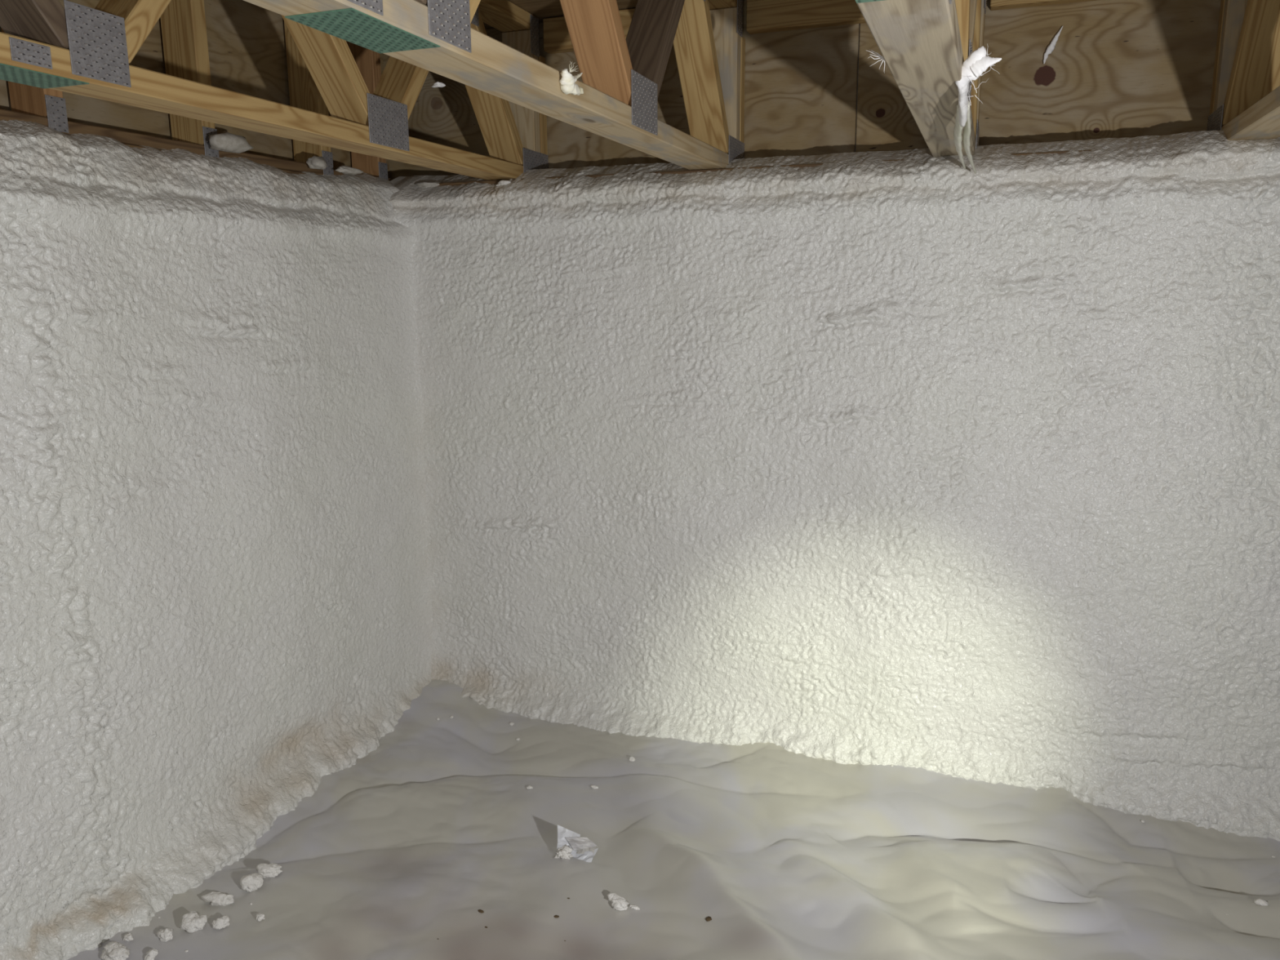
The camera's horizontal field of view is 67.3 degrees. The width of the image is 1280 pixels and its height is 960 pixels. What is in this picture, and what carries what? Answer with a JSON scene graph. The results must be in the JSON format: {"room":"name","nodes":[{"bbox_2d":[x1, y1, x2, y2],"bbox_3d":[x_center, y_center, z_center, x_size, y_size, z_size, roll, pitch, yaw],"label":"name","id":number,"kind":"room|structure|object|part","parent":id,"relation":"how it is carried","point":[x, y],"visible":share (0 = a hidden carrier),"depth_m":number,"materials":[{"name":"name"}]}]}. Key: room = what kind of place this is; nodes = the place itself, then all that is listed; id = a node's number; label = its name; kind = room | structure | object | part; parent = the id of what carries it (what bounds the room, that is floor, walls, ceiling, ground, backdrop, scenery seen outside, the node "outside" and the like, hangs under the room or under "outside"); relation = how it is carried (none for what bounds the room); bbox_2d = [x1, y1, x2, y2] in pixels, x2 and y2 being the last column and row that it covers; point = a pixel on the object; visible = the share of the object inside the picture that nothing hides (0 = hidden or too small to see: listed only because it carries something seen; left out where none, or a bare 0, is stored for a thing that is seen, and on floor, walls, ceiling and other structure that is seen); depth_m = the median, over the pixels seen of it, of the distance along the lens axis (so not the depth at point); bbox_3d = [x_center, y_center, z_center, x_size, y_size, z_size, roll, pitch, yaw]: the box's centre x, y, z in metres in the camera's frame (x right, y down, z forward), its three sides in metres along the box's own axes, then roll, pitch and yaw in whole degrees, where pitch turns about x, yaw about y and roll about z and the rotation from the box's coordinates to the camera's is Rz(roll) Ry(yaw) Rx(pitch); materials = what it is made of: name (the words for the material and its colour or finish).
{"room":"crawl space","nodes":[
{"label":"crawl space","id":0,"kind":"room"},
{"bbox_2d":[0,120,432,959],"bbox_3d":[-1.262,0.240,1.153,0.295,1.533,3.570,4,12,20],"label":"wall","id":1,"kind":"structure","parent":0,"point":[215,585],"depth_m":1.94,"materials":[{"name":"plastic"}]},
{"bbox_2d":[63,133,306,173],"bbox_3d":[-1.393,-0.468,1.034,0.148,0.037,3.524,4,12,20],"label":"trim","id":2,"kind":"structure","parent":1,"relation":"attached to","point":[130,145],"depth_m":1.95,"materials":[{"name":"white plastic"}]},
{"bbox_2d":[0,0,389,177],"bbox_3d":[-1.397,-0.721,1.107,0.018,0.430,3.750,4,12,20],"label":"board","id":3,"kind":"object","parent":2,"relation":"on","point":[246,41],"visible":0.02,"depth_m":2.25,"materials":[{"name":"brown wood"}]},
{"bbox_2d":[0,0,393,181],"bbox_3d":[-1.331,-0.719,1.094,0.093,0.430,3.570,4,12,20],"label":"truss","id":4,"kind":"object","parent":2,"relation":"on","point":[183,22],"visible":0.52,"depth_m":2.05,"materials":[{"name":"brown wood"}]},
{"bbox_3d":[-1.056,-0.663,1.741,0.002,0.060,0.040,4,12,20],"label":"nail plate","id":5,"kind":"part","parent":4,"relation":"part of","materials":[{"name":"metal"}]},
{"bbox_3d":[-0.929,-0.732,2.082,0.002,0.060,0.040,4,12,20],"label":"nail plate","id":6,"kind":"part","parent":4,"relation":"part of","materials":[{"name":"metal"}]},
{"bbox_3d":[-0.794,-0.805,2.446,0.002,0.060,0.040,4,12,20],"label":"nail plate","id":7,"kind":"part","parent":4,"relation":"part of","materials":[{"name":"metal"}]},
{"bbox_3d":[-0.712,-0.849,2.667,0.002,0.060,0.040,4,12,20],"label":"nail plate","id":8,"kind":"part","parent":4,"relation":"part of","materials":[{"name":"metal"}]},
{"bbox_2d":[208,131,253,153],"bbox_3d":[-0.893,-0.737,2.096,0.054,0.040,0.122,4,12,20],"label":"scrap","id":9,"kind":"object","parent":1,"relation":"on","point":[225,141],"visible":1,"depth_m":2.07,"materials":[{"name":"white plastic"}]},
{"bbox_2d":[306,155,326,169],"bbox_3d":[-0.798,-0.786,2.381,0.042,0.033,0.084,-1,11,-4],"label":"scrap","id":10,"kind":"object","parent":1,"relation":"on","point":[313,162],"visible":1,"depth_m":2.35,"materials":[{"name":"white plastic"}]},
{"bbox_2d":[334,165,363,174],"bbox_3d":[-0.746,-0.794,2.461,0.042,0.020,0.089,4,12,20],"label":"scrap","id":11,"kind":"object","parent":1,"relation":"on","point":[346,170],"visible":1,"depth_m":2.45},
{"bbox_2d":[483,0,637,28],"bbox_3d":[0.535,-0.825,0.395,4.160,0.023,3.800,4,12,20],"label":"ceiling","id":12,"kind":"structure","parent":0,"point":[541,9],"depth_m":2.48,"materials":[{"name":"brown wood"}]},
{"bbox_2d":[67,679,1279,959],"bbox_3d":[0.570,1.047,0.677,4.060,0.124,3.650,4,12,20],"label":"floor","id":13,"kind":"structure","parent":0,"point":[397,851],"depth_m":1.98,"materials":[{"name":"grey plastic"}]},
{"bbox_2d":[100,941,130,959],"bbox_3d":[-0.940,0.846,1.723,0.055,0.027,0.036,4,12,20],"label":"chunk","id":14,"kind":"object","parent":13,"relation":"on","point":[114,950],"visible":1,"depth_m":1.72,"materials":[{"name":"white plastic"}]},
{"bbox_2d":[123,933,133,941],"bbox_3d":[-0.941,0.842,1.770,0.024,0.013,0.017,4,12,20],"label":"chunk","id":15,"kind":"object","parent":13,"relation":"on","point":[127,937],"visible":1,"depth_m":1.76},
{"bbox_2d":[144,948,158,959],"bbox_3d":[-0.880,0.853,1.728,0.022,0.022,0.023,4,12,20],"label":"chunk","id":16,"kind":"object","parent":13,"relation":"on","point":[152,953],"visible":1,"depth_m":1.72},
{"bbox_2d":[156,928,173,942],"bbox_3d":[-0.879,0.840,1.780,0.031,0.023,0.023,4,12,20],"label":"chunk","id":17,"kind":"object","parent":13,"relation":"on","point":[166,935],"visible":1,"depth_m":1.77,"materials":[{"name":"white plastic"}]},
{"bbox_2d":[179,911,207,933],"bbox_3d":[-0.839,0.830,1.808,0.051,0.031,0.035,-1,11,-3],"label":"chunk","id":18,"kind":"object","parent":13,"relation":"on","point":[192,922],"visible":1,"depth_m":1.80,"materials":[{"name":"white plastic"}]},
{"bbox_2d":[200,891,234,906],"bbox_3d":[-0.828,0.821,1.886,0.072,0.024,0.029,0,11,3],"label":"chunk","id":19,"kind":"object","parent":13,"relation":"on","point":[217,898],"visible":1,"depth_m":1.88,"materials":[{"name":"white"}]},
{"bbox_2d":[211,915,230,929],"bbox_3d":[-0.790,0.835,1.813,0.031,0.021,0.026,4,12,20],"label":"chunk","id":20,"kind":"object","parent":13,"relation":"on","point":[219,923],"visible":1,"depth_m":1.81,"materials":[{"name":"white plastic"}]},
{"bbox_2d":[240,872,263,892],"bbox_3d":[-0.778,0.804,1.927,0.044,0.035,0.033,-4,12,-18],"label":"chunk","id":21,"kind":"object","parent":13,"relation":"on","point":[251,882],"visible":1,"depth_m":1.92,"materials":[{"name":"white"}]},
{"bbox_2d":[256,913,265,921],"bbox_3d":[-0.725,0.834,1.834,0.015,0.013,0.018,-8,13,-33],"label":"chunk","id":22,"kind":"object","parent":13,"relation":"on","point":[260,917],"visible":1,"depth_m":1.83,"materials":[{"name":"white"}]},
{"bbox_2d":[255,862,282,878],"bbox_3d":[-0.758,0.796,1.963,0.052,0.028,0.032,-2,11,-8],"label":"chunk","id":23,"kind":"object","parent":13,"relation":"on","point":[266,870],"visible":0.98,"depth_m":1.95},
{"bbox_2d":[552,825,598,862],"bbox_3d":[-0.135,0.758,2.003,0.096,0.067,0.047,0,11,0],"label":"film","id":24,"kind":"object","parent":13,"relation":"on","point":[570,843],"visible":1,"depth_m":2.00,"materials":[{"name":"white plastic"}]},
{"bbox_2d":[590,785,598,789],"bbox_3d":[-0.109,0.735,2.303,0.021,0.008,0.011,4,12,20],"label":"crumb","id":25,"kind":"object","parent":13,"relation":"on","point":[594,787],"visible":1,"depth_m":2.30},
{"bbox_2d":[607,892,628,911],"bbox_3d":[-0.044,0.812,1.848,0.046,0.024,0.026,4,12,20],"label":"chunk","id":26,"kind":"object","parent":13,"relation":"on","point":[619,903],"visible":1,"depth_m":1.84,"materials":[{"name":"white"}]},
{"bbox_2d":[628,755,635,761],"bbox_3d":[-0.020,0.704,2.425,0.018,0.012,0.014,4,12,20],"label":"crumb","id":27,"kind":"object","parent":13,"relation":"on","point":[630,758],"visible":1,"depth_m":2.42,"materials":[{"name":"white"}]},
{"bbox_2d":[628,904,639,910],"bbox_3d":[-0.010,0.819,1.845,0.024,0.007,0.010,4,12,20],"label":"chunk","id":28,"kind":"object","parent":13,"relation":"on","point":[634,907],"visible":1,"depth_m":1.84,"materials":[{"name":"white"}]},
{"bbox_2d":[705,915,711,921],"bbox_3d":[0.129,0.818,1.792,0.014,0.004,0.012,4,12,20],"label":"crumb","id":29,"kind":"object","parent":13,"relation":"on","point":[708,918],"visible":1,"depth_m":1.79,"materials":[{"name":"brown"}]},
{"bbox_2d":[1253,897,1268,906],"bbox_3d":[1.202,0.817,1.860,0.024,0.012,0.014,4,12,20],"label":"crumb","id":30,"kind":"object","parent":13,"relation":"on","point":[1259,901],"visible":1,"depth_m":1.86,"materials":[{"name":"white"}]},
{"bbox_2d":[389,129,1279,840],"bbox_3d":[1.166,0.038,2.085,3.990,1.533,0.285,4,12,20],"label":"wall","id":31,"kind":"structure","parent":0,"point":[928,462],"depth_m":2.28,"materials":[{"name":"plastic"}]},
{"bbox_2d":[495,180,511,186],"bbox_3d":[-0.358,-0.775,2.510,0.045,0.016,0.020,4,12,20],"label":"scrap","id":32,"kind":"object","parent":31,"relation":"on","point":[501,182],"visible":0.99,"depth_m":2.50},
{"bbox_2d":[437,150,1090,186],"bbox_3d":[1.147,-0.701,2.121,4.160,0.037,0.248,4,12,20],"label":"trim","id":33,"kind":"structure","parent":31,"relation":"attached to","point":[495,181],"depth_m":2.36,"materials":[{"name":"white plastic"}]},
{"bbox_2d":[0,0,548,180],"bbox_3d":[-0.923,-0.700,0.990,0.093,0.432,3.652,4,12,20],"label":"truss","id":34,"kind":"object","parent":33,"relation":"on","point":[77,49],"visible":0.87,"depth_m":1.78,"materials":[{"name":"brown wood"}]},
{"bbox_3d":[-0.792,-0.555,1.251,0.002,0.028,0.057,4,12,20],"label":"nail plate","id":35,"kind":"part","parent":34,"relation":"part of","materials":[{"name":"metal"}]},
{"bbox_3d":[-0.834,-0.538,1.272,0.085,0.001,0.170,4,12,20],"label":"green plate","id":36,"kind":"part","parent":34,"relation":"part of","materials":[{"name":"green metal"}]},
{"bbox_3d":[-0.756,-0.607,1.342,0.002,0.094,0.096,4,12,20],"label":"nail plate","id":37,"kind":"part","parent":34,"relation":"part of","materials":[{"name":"metal"}]},
{"bbox_3d":[-0.518,-0.736,1.982,0.002,0.094,0.140,4,12,20],"label":"nail plate","id":38,"kind":"part","parent":34,"relation":"part of","materials":[{"name":"metal"}]},
{"bbox_3d":[-0.405,-1.116,2.228,0.002,0.094,0.120,4,12,20],"label":"nail plate","id":39,"kind":"part","parent":34,"relation":"part of","materials":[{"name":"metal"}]},
{"bbox_3d":[-0.322,-1.028,2.611,0.089,0.352,0.038,4,12,20],"label":"post","id":40,"kind":"part","parent":34,"relation":"part of","materials":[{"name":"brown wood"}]},
{"bbox_3d":[-0.280,-1.185,2.564,0.002,0.096,0.050,4,12,20],"label":"nail plate","id":41,"kind":"part","parent":34,"relation":"part of","materials":[{"name":"metal"}]},
{"bbox_3d":[-0.283,-0.854,2.617,0.002,0.078,0.153,4,12,20],"label":"nail plate","id":42,"kind":"part","parent":34,"relation":"part of","materials":[{"name":"metal"}]},
{"bbox_3d":[-0.306,-1.010,2.659,0.089,0.298,0.038,4,12,20],"label":"post","id":43,"kind":"part","parent":34,"relation":"part of","materials":[{"name":"brown wood"}]},
{"bbox_2d":[414,181,443,186],"bbox_3d":[-0.577,-0.802,2.615,0.102,0.019,0.044,4,12,20],"label":"scrap","id":44,"kind":"object","parent":33,"relation":"on","point":[433,184],"visible":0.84,"depth_m":2.60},
{"bbox_2d":[243,0,745,169],"bbox_3d":[-0.396,-0.666,0.801,0.093,0.432,3.652,4,12,20],"label":"truss","id":45,"kind":"object","parent":33,"relation":"on","point":[622,78],"visible":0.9,"depth_m":1.68,"materials":[{"name":"brown wood"}]},
{"bbox_3d":[-0.307,-0.504,1.082,0.085,0.001,0.170,4,12,20],"label":"green plate","id":46,"kind":"part","parent":45,"relation":"part of","materials":[{"name":"green metal"}]},
{"bbox_3d":[-0.289,-0.507,0.999,0.002,0.030,0.070,4,12,20],"label":"nail plate","id":47,"kind":"part","parent":45,"relation":"part of","materials":[{"name":"metal"}]},
{"bbox_3d":[-0.229,-0.573,1.153,0.002,0.094,0.096,4,12,20],"label":"nail plate","id":48,"kind":"part","parent":45,"relation":"part of","materials":[{"name":"metal"}]},
{"bbox_2d":[559,62,583,95],"bbox_3d":[-0.102,-0.614,1.468,0.022,0.052,0.071,4,12,20],"label":"foam curl","id":49,"kind":"object","parent":45,"relation":"attached to","point":[567,84],"visible":1,"depth_m":1.45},
{"bbox_3d":[0.009,-0.702,1.793,0.002,0.094,0.140,4,12,20],"label":"nail plate","id":50,"kind":"part","parent":45,"relation":"part of","materials":[{"name":"metal"}]},
{"bbox_3d":[0.205,-0.994,2.422,0.089,0.352,0.038,4,12,20],"label":"post","id":51,"kind":"part","parent":45,"relation":"part of","materials":[{"name":"brown wood"}]},
{"bbox_3d":[0.244,-0.820,2.428,0.002,0.078,0.153,4,12,20],"label":"nail plate","id":52,"kind":"part","parent":45,"relation":"part of","materials":[{"name":"metal"}]},
{"bbox_3d":[0.247,-1.151,2.375,0.002,0.096,0.050,4,12,20],"label":"nail plate","id":53,"kind":"part","parent":45,"relation":"part of","materials":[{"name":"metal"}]},
{"bbox_3d":[0.221,-0.976,2.469,0.089,0.298,0.038,4,12,20],"label":"post","id":54,"kind":"part","parent":45,"relation":"part of","materials":[{"name":"brown wood"}]},
{"bbox_2d":[382,0,859,178],"bbox_3d":[-0.120,-1.031,2.621,1.403,0.430,0.018,4,12,20],"label":"board","id":55,"kind":"object","parent":33,"relation":"on","point":[801,86],"visible":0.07,"depth_m":2.46,"materials":[{"name":"brown wood"}]},
{"bbox_2d":[431,81,445,87],"bbox_3d":[-0.451,-0.883,2.147,0.033,0.010,0.020,4,12,20],"label":"scrap","id":56,"kind":"object","parent":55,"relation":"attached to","point":[437,84],"visible":1,"depth_m":2.14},
{"bbox_2d":[542,8,635,53],"bbox_3d":[-0.043,-1.188,2.529,0.450,0.082,0.038,4,12,20],"label":"ribbon board","id":57,"kind":"object","parent":55,"relation":"attached to","point":[557,39],"visible":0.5,"depth_m":2.57,"materials":[{"name":"brown wood"}]},
{"bbox_2d":[855,0,1001,173],"bbox_3d":[0.165,-0.606,0.605,0.145,0.477,3.652,4,12,20],"label":"truss","id":58,"kind":"object","parent":33,"relation":"on","point":[924,45],"depth_m":1.34,"materials":[{"name":"brown wood"}]},
{"bbox_3d":[0.232,-0.469,0.889,0.085,0.001,0.170,4,12,20],"label":"green plate","id":59,"kind":"part","parent":58,"relation":"part of","materials":[{"name":"green metal"}]},
{"bbox_2d":[867,49,884,69],"bbox_3d":[0.305,-0.542,1.245,0.025,0.032,0.012,0,11,1],"label":"fibre wisp","id":60,"kind":"object","parent":58,"relation":"attached to","point":[879,55],"visible":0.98,"depth_m":1.25,"materials":[{"name":"white fabric"}]},
{"bbox_3d":[0.548,-0.667,1.600,0.002,0.094,0.140,4,12,20],"label":"nail plate","id":61,"kind":"part","parent":58,"relation":"part of","materials":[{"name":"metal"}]},
{"bbox_3d":[0.784,-0.785,2.234,0.002,0.078,0.153,4,12,20],"label":"nail plate","id":62,"kind":"part","parent":58,"relation":"part of","materials":[{"name":"metal"}]},
{"bbox_3d":[0.581,-0.631,1.700,0.060,0.094,0.777,3,12,17],"label":"torn strip","id":63,"kind":"part","parent":58,"relation":"part of","materials":[{"name":"white plastic"}]},
{"bbox_3d":[0.744,-0.959,2.228,0.089,0.352,0.038,4,12,20],"label":"post","id":64,"kind":"part","parent":58,"relation":"part of","materials":[{"name":"brown wood"}]},
{"bbox_3d":[0.760,-0.941,2.276,0.089,0.298,0.038,4,12,20],"label":"post","id":65,"kind":"part","parent":58,"relation":"part of","materials":[{"name":"brown wood"}]},
{"bbox_2d":[855,0,1221,151],"bbox_3d":[1.835,-0.905,1.919,2.755,0.430,0.018,4,12,20],"label":"board","id":66,"kind":"object","parent":33,"relation":"on","point":[1115,68],"visible":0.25,"depth_m":2.21,"materials":[{"name":"brown wood"}]},
{"bbox_2d":[746,0,866,34],"bbox_3d":[0.490,-1.154,2.338,0.465,0.082,0.038,4,12,20],"label":"ribbon board","id":67,"kind":"object","parent":66,"relation":"attached to","point":[762,15],"visible":0.69,"depth_m":2.36,"materials":[{"name":"brown wood"}]},
{"bbox_2d":[990,0,1095,10],"bbox_3d":[1.030,-1.119,2.144,0.465,0.082,0.038,4,12,20],"label":"ribbon board","id":68,"kind":"object","parent":66,"relation":"attached to","point":[995,5],"visible":1,"depth_m":2.20,"materials":[{"name":"brown wood"}]},
{"bbox_2d":[1043,26,1062,63],"bbox_3d":[0.950,-1.001,2.212,0.038,0.080,0.009,4,12,20],"label":"foam","id":69,"kind":"object","parent":66,"relation":"attached to","point":[1051,47],"visible":1,"depth_m":2.21,"materials":[{"name":"white plastic"}]},
{"bbox_2d":[1206,0,1279,140],"bbox_3d":[0.680,-0.598,0.415,0.097,0.430,3.652,4,12,20],"label":"truss","id":70,"kind":"object","parent":33,"relation":"on","point":[1245,99],"visible":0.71,"depth_m":1.91,"materials":[{"name":"brown wood"}]},
{"bbox_3d":[1.237,-0.756,2.071,0.002,0.078,0.153,4,12,20],"label":"nail plate","id":71,"kind":"part","parent":70,"relation":"part of","materials":[{"name":"metal"}]},
{"bbox_3d":[1.299,-0.906,2.083,0.089,0.298,0.038,4,12,20],"label":"post","id":72,"kind":"part","parent":70,"relation":"part of","materials":[{"name":"brown wood"}]},
{"bbox_3d":[1.283,-0.924,2.035,0.089,0.352,0.038,4,12,20],"label":"post","id":73,"kind":"part","parent":70,"relation":"part of","materials":[{"name":"brown wood"}]}
]}

